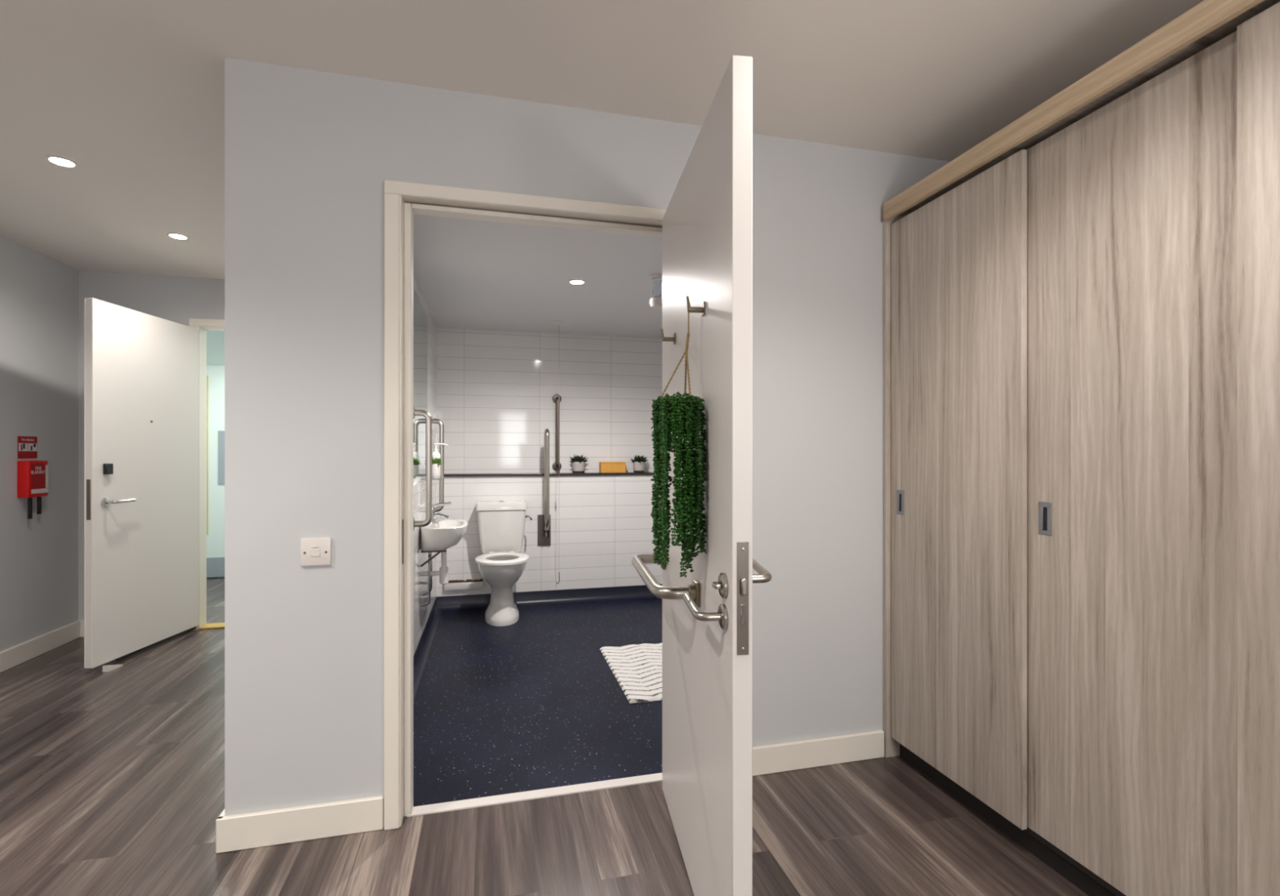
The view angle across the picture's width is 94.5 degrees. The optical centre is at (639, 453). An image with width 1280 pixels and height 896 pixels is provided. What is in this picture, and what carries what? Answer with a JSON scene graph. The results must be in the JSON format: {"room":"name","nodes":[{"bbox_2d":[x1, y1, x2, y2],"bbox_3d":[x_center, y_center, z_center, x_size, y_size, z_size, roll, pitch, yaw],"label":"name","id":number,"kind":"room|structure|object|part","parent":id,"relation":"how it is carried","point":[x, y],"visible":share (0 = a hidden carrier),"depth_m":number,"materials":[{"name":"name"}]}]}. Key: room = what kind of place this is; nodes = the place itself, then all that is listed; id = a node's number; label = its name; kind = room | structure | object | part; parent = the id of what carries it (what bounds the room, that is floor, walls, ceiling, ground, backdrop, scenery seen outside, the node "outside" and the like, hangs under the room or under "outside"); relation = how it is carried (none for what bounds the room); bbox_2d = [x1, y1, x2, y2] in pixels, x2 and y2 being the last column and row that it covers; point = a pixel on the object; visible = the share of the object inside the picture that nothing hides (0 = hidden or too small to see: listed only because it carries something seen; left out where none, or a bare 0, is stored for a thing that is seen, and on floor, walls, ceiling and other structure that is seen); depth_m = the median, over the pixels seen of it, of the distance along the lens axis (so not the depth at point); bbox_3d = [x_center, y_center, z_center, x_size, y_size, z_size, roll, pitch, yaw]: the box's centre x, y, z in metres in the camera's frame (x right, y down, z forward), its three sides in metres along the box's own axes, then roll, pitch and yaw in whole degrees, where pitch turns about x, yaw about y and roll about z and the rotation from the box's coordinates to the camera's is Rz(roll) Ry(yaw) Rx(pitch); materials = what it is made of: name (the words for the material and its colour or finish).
{"room":"bedroom","nodes":[
{"label":"bedroom","id":0,"kind":"room"},
{"bbox_2d":[0,235,78,652],"bbox_3d":[-2.766,0.000,0.051,0.100,2.400,7.850,0,0,-14],"label":"wall","id":1,"kind":"structure","parent":0,"point":[39,292],"depth_m":3.51,"materials":[{"name":"grey paint"}]},
{"bbox_2d":[17,435,37,458],"bbox_3d":[-3.566,-0.036,3.443,0.004,0.128,0.148,0,0,-14],"label":"fire sign","id":2,"kind":"object","parent":1,"relation":"attached to","point":[27,446],"visible":1,"depth_m":3.44,"materials":[{"name":"red plastic"}]},
{"bbox_3d":[-3.564,-0.037,3.443,0.001,0.046,0.140,0,0,-14],"label":"picture panel","id":3,"kind":"part","parent":2,"relation":"part of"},
{"bbox_2d":[17,460,48,519],"bbox_3d":[-3.538,0.209,3.447,0.060,0.337,0.152,0,0,-14],"label":"blanket","id":4,"kind":"object","parent":1,"relation":"attached to","point":[32,475],"visible":1,"depth_m":3.41,"materials":[{"name":"red plastic"}]},
{"bbox_3d":[-3.509,0.130,3.446,0.001,0.146,0.113,0,0,-14],"label":"panel","id":5,"kind":"part","parent":4,"relation":"part of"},
{"bbox_2d":[0,620,80,672],"bbox_3d":[-2.709,1.145,0.066,0.018,0.110,7.850,0,0,-14],"label":"baseboard","id":6,"kind":"structure","parent":1,"relation":"attached to","point":[11,657],"depth_m":3.50,"materials":[{"name":"beige paint"}]},
{"bbox_2d":[78,270,224,620],"bbox_3d":[-2.846,0.000,4.130,1.937,2.400,0.100,0,0,-14],"label":"wall","id":7,"kind":"structure","parent":0,"point":[177,300],"depth_m":3.94,"materials":[{"name":"grey paint"}]},
{"bbox_2d":[80,620,84,637],"bbox_3d":[-2.783,1.145,4.085,1.801,0.110,0.018,0,0,-14],"label":"baseboard","id":8,"kind":"structure","parent":7,"relation":"attached to","point":[82,622],"depth_m":3.86,"materials":[{"name":"beige paint"}]},
{"bbox_2d":[84,297,199,668],"bbox_3d":[-2.973,0.172,3.612,0.110,2.033,0.813,0,0,-2],"label":"door","id":9,"kind":"structure","parent":7,"relation":"in","point":[141,370],"depth_m":3.50,"materials":[{"name":"white paint"}]},
{"bbox_3d":[-2.991,0.250,3.206,0.022,0.220,0.003,0,0,-2],"label":"latch plate","id":10,"kind":"part","parent":9,"relation":"part of","materials":[{"name":"silver metal"}]},
{"bbox_3d":[-2.965,0.270,3.283,0.010,0.052,0.052,0,0,-2],"label":"lever handle","id":11,"kind":"part","parent":9,"relation":"part of","materials":[{"name":"silver metal"}]},
{"bbox_3d":[-2.936,0.269,3.344,0.056,0.021,0.140,0,0,-2],"label":"lever","id":12,"kind":"part","parent":9,"relation":"part of","materials":[{"name":"silver metal"}]},
{"bbox_2d":[188,318,224,630],"bbox_3d":[-2.591,0.140,4.187,1.000,2.120,0.115,0,0,-14],"label":"trim","id":13,"kind":"structure","parent":7,"relation":"attached to","point":[202,325],"depth_m":4.07,"materials":[{"name":"beige paint"}]},
{"bbox_2d":[199,622,224,629],"bbox_3d":[-2.591,1.194,4.189,0.880,0.012,0.110,0,0,-14],"label":"trim","id":14,"kind":"structure","parent":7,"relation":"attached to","point":[215,625],"depth_m":4.07,"materials":[{"name":"beige wood"}]},
{"bbox_2d":[413,275,436,656],"bbox_3d":[-1.298,0.100,3.373,0.050,2.200,2.905,0,0,-14],"label":"wall","id":15,"kind":"structure","parent":0,"point":[420,614],"depth_m":3.68,"materials":[{"name":"white tile"}]},
{"bbox_2d":[413,285,427,477],"bbox_3d":[-1.323,-0.393,3.554,0.010,1.045,0.780,0,0,-14],"label":"mirror","id":16,"kind":"object","parent":15,"relation":"attached to","point":[420,316],"visible":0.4,"depth_m":3.52,"materials":[{"name":"clear glass"}]},
{"bbox_2d":[413,406,431,530],"bbox_3d":[-1.178,0.080,3.194,0.104,0.667,0.068,0,0,-14],"label":"grab rail","id":17,"kind":"object","parent":15,"relation":"attached to","point":[426,415],"visible":0.91,"depth_m":3.19,"materials":[{"name":"metal"}]},
{"bbox_2d":[419,476,444,480],"bbox_3d":[-1.292,0.154,3.676,0.110,0.013,0.360,0,0,-14],"label":"glass shelf","id":18,"kind":"object","parent":15,"relation":"attached to","point":[438,477],"visible":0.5,"depth_m":3.51,"materials":[{"name":"white"}]},
{"bbox_2d":[431,452,440,476],"bbox_3d":[-1.310,0.068,3.790,0.058,0.160,0.058,0,0,-14],"label":"bottle","id":19,"kind":"object","parent":18,"relation":"on","point":[435,455],"depth_m":3.77,"materials":[{"name":"white plastic"}]},
{"bbox_2d":[431,456,443,477],"bbox_3d":[-1.279,0.081,3.672,0.102,0.134,0.116,0,0,45],"label":"potted plant","id":20,"kind":"object","parent":18,"relation":"on","point":[436,462],"visible":0.62,"depth_m":3.65,"materials":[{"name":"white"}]},
{"bbox_3d":[-1.279,0.105,3.669,0.062,0.085,0.062,0,0,-14],"label":"pot","id":21,"kind":"part","parent":20,"relation":"part of","materials":[{"name":"white ceramic"}]},
{"bbox_2d":[431,443,448,476],"bbox_3d":[-1.287,0.041,3.796,0.105,0.215,0.058,0,0,-14],"label":"soap dispenser","id":22,"kind":"object","parent":18,"relation":"on","point":[435,454],"visible":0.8,"depth_m":3.78,"materials":[{"name":"white plastic"}]},
{"bbox_2d":[431,418,444,511],"bbox_3d":[-1.384,0.080,4.014,0.104,0.667,0.068,0,0,-14],"label":"grab rail","id":23,"kind":"object","parent":15,"relation":"attached to","point":[437,421],"visible":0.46,"depth_m":4.01,"materials":[{"name":"metal"}]},
{"bbox_2d":[420,502,467,606],"bbox_3d":[-1.195,0.608,3.618,0.271,0.617,0.420,0,0,-14],"label":"washbasin","id":24,"kind":"object","parent":15,"relation":"attached to","point":[439,535],"visible":0.88,"depth_m":3.52,"materials":[{"name":"white ceramic"}]},
{"bbox_2d":[430,502,451,524],"bbox_3d":[-1.246,0.365,3.667,0.150,0.130,0.056,0,0,-14],"label":"mixer tap","id":25,"kind":"object","parent":24,"relation":"on","point":[438,515],"depth_m":3.65,"materials":[{"name":"silver metal"}]},
{"bbox_3d":[-1.193,0.503,3.618,0.268,0.150,0.420,0,0,-14],"label":"bowl","id":26,"kind":"part","parent":24,"relation":"part of","materials":[{"name":"white ceramic"}]},
{"bbox_2d":[206,327,662,596],"bbox_3d":[-2.023,0.000,5.374,5.300,2.400,1.910,0,0,-14],"label":"wall","id":27,"kind":"structure","parent":0,"point":[495,389],"depth_m":4.85,"materials":[{"name":"white tile"}]},
{"bbox_2d":[206,364,224,577],"bbox_3d":[-3.834,0.170,5.769,0.820,2.040,0.050,0,0,-14],"label":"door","id":28,"kind":"structure","parent":27,"relation":"in","point":[215,374],"depth_m":5.69,"materials":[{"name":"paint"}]},
{"bbox_3d":[-3.830,1.094,5.752,0.780,0.188,0.005,0,0,-14],"label":"kick plate","id":29,"kind":"part","parent":28,"relation":"part of","materials":[{"name":"silver metal"}]},
{"bbox_3d":[-4.016,0.040,5.704,0.095,0.520,0.007,0,0,-14],"label":"push plate","id":30,"kind":"part","parent":28,"relation":"part of","materials":[{"name":"silver metal"}]},
{"bbox_2d":[444,578,483,590],"bbox_3d":[-1.364,1.014,4.580,0.290,0.072,0.030,0,0,-14],"label":"pipe cover","id":31,"kind":"object","parent":27,"relation":"attached to","point":[468,584],"visible":0.88,"depth_m":4.57,"materials":[{"name":"white plastic"}]},
{"bbox_2d":[413,584,662,701],"bbox_3d":[-0.104,1.150,3.547,2.350,0.100,2.650,0,0,-14],"label":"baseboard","id":32,"kind":"structure","parent":27,"relation":"attached to","point":[622,593],"depth_m":4.69,"materials":[{"name":"blue plastic"}]},
{"bbox_2d":[537,428,551,546],"bbox_3d":[-0.748,0.272,4.660,0.104,0.936,0.176,0,0,-14],"label":"grab rail","id":33,"kind":"object","parent":27,"relation":"attached to","point":[544,521],"visible":1,"depth_m":4.68,"materials":[{"name":"metal"}]},
{"bbox_3d":[-0.769,0.615,4.742,0.104,0.250,0.008,0,0,-14],"label":"wall plate","id":34,"kind":"part","parent":33,"relation":"part of","materials":[{"name":"metal"}]},
{"bbox_2d":[444,471,654,476],"bbox_3d":[-0.443,0.170,4.896,2.369,0.019,0.167,0,0,-14],"label":"trim ledge","id":35,"kind":"object","parent":27,"relation":"attached to","point":[550,473],"visible":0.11,"depth_m":4.72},
{"bbox_2d":[569,453,588,473],"bbox_3d":[-0.506,0.080,4.892,0.158,0.160,0.162,0,0,16],"label":"potted succulent","id":36,"kind":"object","parent":35,"relation":"on","point":[578,462],"visible":1,"depth_m":4.85,"materials":[{"name":"grey ceramic"}]},
{"bbox_2d":[572,462,584,471],"bbox_3d":[-0.509,0.114,4.889,0.104,0.092,0.103,0,0,-14],"label":"pot","id":37,"kind":"object","parent":36,"relation":"on","point":[576,466],"depth_m":4.84,"materials":[{"name":"grey ceramic"}]},
{"bbox_2d":[599,462,626,473],"bbox_3d":[-0.225,0.115,4.955,0.223,0.090,0.100,0,0,-14],"label":"wooden box","id":38,"kind":"object","parent":35,"relation":"on","point":[604,467],"visible":0.99,"depth_m":4.91,"materials":[{"name":"brown wood"}]},
{"bbox_3d":[-0.231,0.075,4.953,0.210,0.011,0.100,0,0,-14],"label":"lid","id":39,"kind":"part","parent":38,"relation":"part of","materials":[{"name":"brown wood"}]},
{"bbox_2d":[631,454,647,472],"bbox_3d":[-0.014,0.083,5.007,0.159,0.153,0.157,0,0,22],"label":"potted succulent","id":40,"kind":"object","parent":35,"relation":"on","point":[638,463],"visible":0.98,"depth_m":4.97,"materials":[{"name":"grey ceramic"}]},
{"bbox_2d":[632,462,644,471],"bbox_3d":[-0.009,0.114,5.014,0.100,0.092,0.099,0,0,-14],"label":"pot","id":41,"kind":"object","parent":40,"relation":"on","point":[637,466],"depth_m":4.97,"materials":[{"name":"grey ceramic"}]},
{"bbox_2d":[552,394,561,471],"bbox_3d":[-0.681,-0.175,4.878,0.075,0.636,0.086,0,0,-14],"label":"grab rail","id":42,"kind":"object","parent":27,"relation":"attached to","point":[557,398],"visible":0.96,"depth_m":4.84,"materials":[{"name":"metal"}]},
{"bbox_2d":[413,213,662,338],"bbox_3d":[-0.128,-1.050,3.662,2.460,0.100,2.915,0,0,-14],"label":"ceiling","id":43,"kind":"structure","parent":0,"point":[473,274],"depth_m":3.33,"materials":[{"name":"paint"}]},
{"bbox_2d":[554,320,564,583],"bbox_3d":[-0.614,-0.006,4.486,0.070,1.987,0.070,0,0,-14],"label":"pull cord","id":44,"kind":"object","parent":43,"relation":"hanging from","point":[557,322],"visible":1,"depth_m":4.47,"materials":[{"name":"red plastic"}]},
{"bbox_2d":[568,279,585,284],"bbox_3d":[-0.366,-0.996,3.434,0.098,0.006,0.098,0,0,-14],"label":"recessed light","id":45,"kind":"object","parent":43,"relation":"in","point":[574,282],"visible":1,"depth_m":3.43,"materials":[{"name":"white plastic"}]},
{"bbox_2d":[648,273,662,309],"bbox_3d":[0.096,-0.907,3.324,0.090,0.184,0.090,0,0,-14],"label":"ceiling fitting","id":46,"kind":"object","parent":43,"relation":"hanging from","point":[655,302],"visible":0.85,"depth_m":3.30,"materials":[{"name":"white plastic"}]},
{"bbox_2d":[648,296,662,309],"bbox_3d":[0.096,-0.847,3.324,0.088,0.064,0.087,0,0,-14],"label":"diffuser","id":47,"kind":"object","parent":46,"relation":"attached to","point":[655,302],"depth_m":3.29,"materials":[{"name":"white plastic"}]},
{"bbox_3d":[0.096,-0.929,3.324,0.060,0.098,0.059,0,0,-14],"label":"stem","id":48,"kind":"part","parent":46,"relation":"part of","materials":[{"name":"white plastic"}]},
{"bbox_2d":[0,577,1088,895],"bbox_3d":[-0.643,1.230,1.591,4.970,0.061,10.000,0,0,-14],"label":"floor","id":49,"kind":"structure","parent":0,"point":[112,783],"depth_m":2.05,"materials":[{"name":"laminate"}]},
{"bbox_2d":[102,664,123,671],"bbox_3d":[-2.941,1.183,3.299,0.028,0.034,0.100,0,0,-2],"label":"door stop","id":50,"kind":"object","parent":49,"relation":"on","point":[107,668],"visible":1,"depth_m":3.27,"materials":[{"name":"white plastic"}]},
{"bbox_2d":[475,500,532,626],"bbox_3d":[-0.995,0.781,4.345,0.416,0.838,0.662,0,0,-14],"label":"toilet","id":51,"kind":"object","parent":49,"relation":"on","point":[501,523],"visible":1,"depth_m":4.41,"materials":[{"name":"white ceramic"}]},
{"bbox_3d":[-1.068,0.399,4.562,0.380,0.058,0.205,0,0,-14],"label":"cistern lid","id":52,"kind":"part","parent":51,"relation":"part of","materials":[{"name":"white ceramic"}]},
{"bbox_3d":[-0.986,0.750,4.237,0.376,0.020,0.450,0,0,-14],"label":"seat","id":53,"kind":"part","parent":51,"relation":"part of","materials":[{"name":"white plastic"}]},
{"bbox_2d":[600,643,662,703],"bbox_3d":[0.104,1.191,3.293,0.524,0.016,0.815,0,0,-14],"label":"bath mat","id":54,"kind":"object","parent":49,"relation":"on","point":[637,668],"visible":0.48,"depth_m":3.26,"materials":[{"name":"fabric"}]},
{"bbox_2d":[883,0,1279,895],"bbox_3d":[1.488,0.109,1.557,0.652,2.182,1.793,0,0,-14],"label":"wardrobe","id":55,"kind":"object","parent":49,"relation":"on","point":[1082,304],"visible":1,"depth_m":1.54,"materials":[{"name":"grey wood"}]},
{"bbox_3d":[1.278,0.113,2.419,0.639,2.175,0.018,0,0,-14],"label":"panel","id":56,"kind":"part","parent":55,"relation":"part of","materials":[{"name":"grey wood"}]},
{"bbox_3d":[1.005,0.188,2.279,0.006,0.095,0.042,0,0,-14],"label":"recessed pull","id":57,"kind":"part","parent":55,"relation":"part of","materials":[{"name":"metal"}]},
{"bbox_3d":[1.072,0.107,2.047,0.018,2.024,0.592,0,0,-14],"label":"sliding door","id":58,"kind":"part","parent":55,"relation":"part of","materials":[{"name":"grey wood"}]},
{"bbox_3d":[1.176,0.188,1.715,0.006,0.095,0.042,0,0,-14],"label":"recessed pull","id":59,"kind":"part","parent":55,"relation":"part of","materials":[{"name":"metal"}]},
{"bbox_3d":[1.183,-0.949,1.470,0.018,0.067,1.774,0,0,-14],"label":"cornice","id":60,"kind":"part","parent":55,"relation":"part of","materials":[{"name":"yellow wood"}]},
{"bbox_3d":[1.513,1.129,1.563,0.577,0.018,1.755,0,0,-14],"label":"panel","id":61,"kind":"part","parent":55,"relation":"part of","materials":[{"name":"beige wood"}]},
{"bbox_3d":[1.497,-0.949,1.559,0.633,0.018,1.755,0,0,-14],"label":"panel","id":62,"kind":"part","parent":55,"relation":"part of","materials":[{"name":"yellow wood"}]},
{"bbox_3d":[1.238,0.103,1.503,0.018,2.031,0.590,0,0,-14],"label":"sliding door","id":63,"kind":"part","parent":55,"relation":"part of","materials":[{"name":"grey wood"}]},
{"bbox_3d":[1.347,0.107,0.953,0.018,2.024,0.620,0,0,-14],"label":"sliding door","id":64,"kind":"part","parent":55,"relation":"part of","materials":[{"name":"grey wood"}]},
{"bbox_2d":[224,57,950,816],"bbox_3d":[0.201,0.000,2.206,3.033,2.400,0.090,0,0,-14],"label":"wall","id":65,"kind":"structure","parent":0,"point":[309,155],"depth_m":1.90,"materials":[{"name":"grey paint"}]},
{"bbox_2d":[300,537,331,566],"bbox_3d":[-1.013,0.306,1.847,0.086,0.086,0.012,0,0,-14],"label":"wall switch","id":66,"kind":"object","parent":65,"relation":"attached to","point":[313,551],"visible":1,"depth_m":1.84,"materials":[{"name":"white plastic"}]},
{"bbox_2d":[383,179,666,830],"bbox_3d":[-0.331,0.164,2.060,1.026,2.073,0.113,0,0,-14],"label":"trim","id":67,"kind":"structure","parent":65,"relation":"attached to","point":[402,200],"depth_m":1.92,"materials":[{"name":"beige paint"}]},
{"bbox_3d":[-0.773,0.287,1.926,0.002,0.145,0.023,0,0,-14],"label":"strike plate","id":68,"kind":"part","parent":67,"relation":"part of","materials":[{"name":"metal"}]},
{"bbox_2d":[406,773,662,817],"bbox_3d":[-0.329,1.202,2.087,0.920,0.015,0.048,0,0,-14],"label":"trim","id":69,"kind":"structure","parent":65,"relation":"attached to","point":[641,780],"depth_m":2.07,"materials":[{"name":"white plastic"}]},
{"bbox_2d":[215,729,884,853],"bbox_3d":[-0.155,1.149,2.061,2.308,0.103,0.017,0,0,-14],"label":"baseboard","id":70,"kind":"structure","parent":65,"relation":"attached to","point":[239,832],"depth_m":1.86,"materials":[{"name":"beige paint"}]},
{"bbox_2d":[631,55,771,895],"bbox_3d":[0.120,0.179,1.663,0.220,2.025,0.897,0,0,-11],"label":"door","id":71,"kind":"structure","parent":65,"relation":"in","point":[707,221],"depth_m":1.39,"materials":[{"name":"white paint"}]},
{"bbox_3d":[0.057,0.362,1.784,0.118,0.032,0.539,0,0,-7],"label":"grab rail","id":72,"kind":"part","parent":71,"relation":"part of","materials":[{"name":"metal"}]},
{"bbox_3d":[0.072,0.364,2.042,0.028,0.065,0.044,0,0,-7],"label":"rail mount","id":73,"kind":"part","parent":71,"relation":"part of","materials":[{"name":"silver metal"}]},
{"bbox_2d":[649,311,706,577],"bbox_3d":[0.098,-0.035,1.463,0.144,0.662,0.148,0,0,-14],"label":"plant","id":74,"kind":"object","parent":71,"relation":"hanging from","point":[682,416],"visible":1,"depth_m":1.42,"materials":[{"name":"green plant"}]},
{"bbox_3d":[0.081,-0.193,1.466,0.076,0.132,0.006,0,0,-11],"label":"hanger cord","id":75,"kind":"part","parent":74,"relation":"part of","materials":[{"name":"fabric"}]},
{"bbox_3d":[0.115,-0.193,1.489,0.006,0.132,0.039,0,0,-2],"label":"hanger cord","id":76,"kind":"part","parent":74,"relation":"part of","materials":[{"name":"fabric"}]},
{"bbox_3d":[0.119,-0.193,1.448,0.006,0.132,0.051,0,0,-7],"label":"hanger cord","id":77,"kind":"part","parent":74,"relation":"part of","materials":[{"name":"fabric"}]},
{"bbox_3d":[0.138,0.364,1.540,0.028,0.065,0.044,0,0,-7],"label":"rail mount","id":78,"kind":"part","parent":71,"relation":"part of","materials":[{"name":"silver metal"}]},
{"bbox_3d":[0.141,0.349,1.343,0.059,0.031,0.135,0,0,-7],"label":"lever","id":79,"kind":"part","parent":71,"relation":"part of","materials":[{"name":"metal"}]},
{"bbox_3d":[0.168,0.287,1.288,0.016,0.012,0.028,0,0,-7],"label":"turn knob","id":80,"kind":"part","parent":71,"relation":"part of","materials":[{"name":"metal"}]},
{"bbox_3d":[0.180,0.355,1.289,0.010,0.054,0.054,0,0,-7],"label":"lever handle","id":81,"kind":"part","parent":71,"relation":"part of","materials":[{"name":"metal"}]},
{"bbox_3d":[0.215,0.303,1.237,0.025,0.236,0.003,0,0,-8],"label":"latch plate","id":82,"kind":"part","parent":71,"relation":"part of","materials":[{"name":"silver metal"}]},
{"bbox_3d":[0.259,0.269,1.358,0.059,0.031,0.135,0,0,-7],"label":"lever","id":83,"kind":"part","parent":71,"relation":"part of","materials":[{"name":"metal"}]},
{"bbox_2d":[0,0,1204,279],"bbox_3d":[-0.405,-1.250,0.646,4.970,0.100,8.050,0,0,-14],"label":"ceiling","id":84,"kind":"structure","parent":0,"point":[130,92],"depth_m":1.83,"materials":[{"name":"paint"}]},
{"bbox_2d":[44,155,78,168],"bbox_3d":[-2.371,-1.196,2.425,0.098,0.006,0.098,0,0,-14],"label":"recessed light","id":85,"kind":"object","parent":84,"relation":"in","point":[56,160],"visible":1,"depth_m":2.42,"materials":[{"name":"white plastic"}]},
{"bbox_2d":[166,232,189,239],"bbox_3d":[-2.545,-1.196,3.257,0.098,0.006,0.098,0,0,-14],"label":"recessed light","id":86,"kind":"object","parent":84,"relation":"in","point":[175,236],"visible":1,"depth_m":3.25,"materials":[{"name":"white plastic"}]},
{"bbox_3d":[-1.669,0.000,4.084,0.323,2.400,4.465,0,0,-14],"label":"wall","id":87,"kind":"structure","parent":0,"visible":0},
{"bbox_2d":[217,809,224,818],"bbox_3d":[-1.583,1.149,3.045,0.018,0.103,2.622,0,0,-14],"label":"baseboard","id":88,"kind":"structure","parent":87,"relation":"attached to","point":[222,814],"depth_m":1.79,"materials":[{"name":"beige paint"}]}
]}

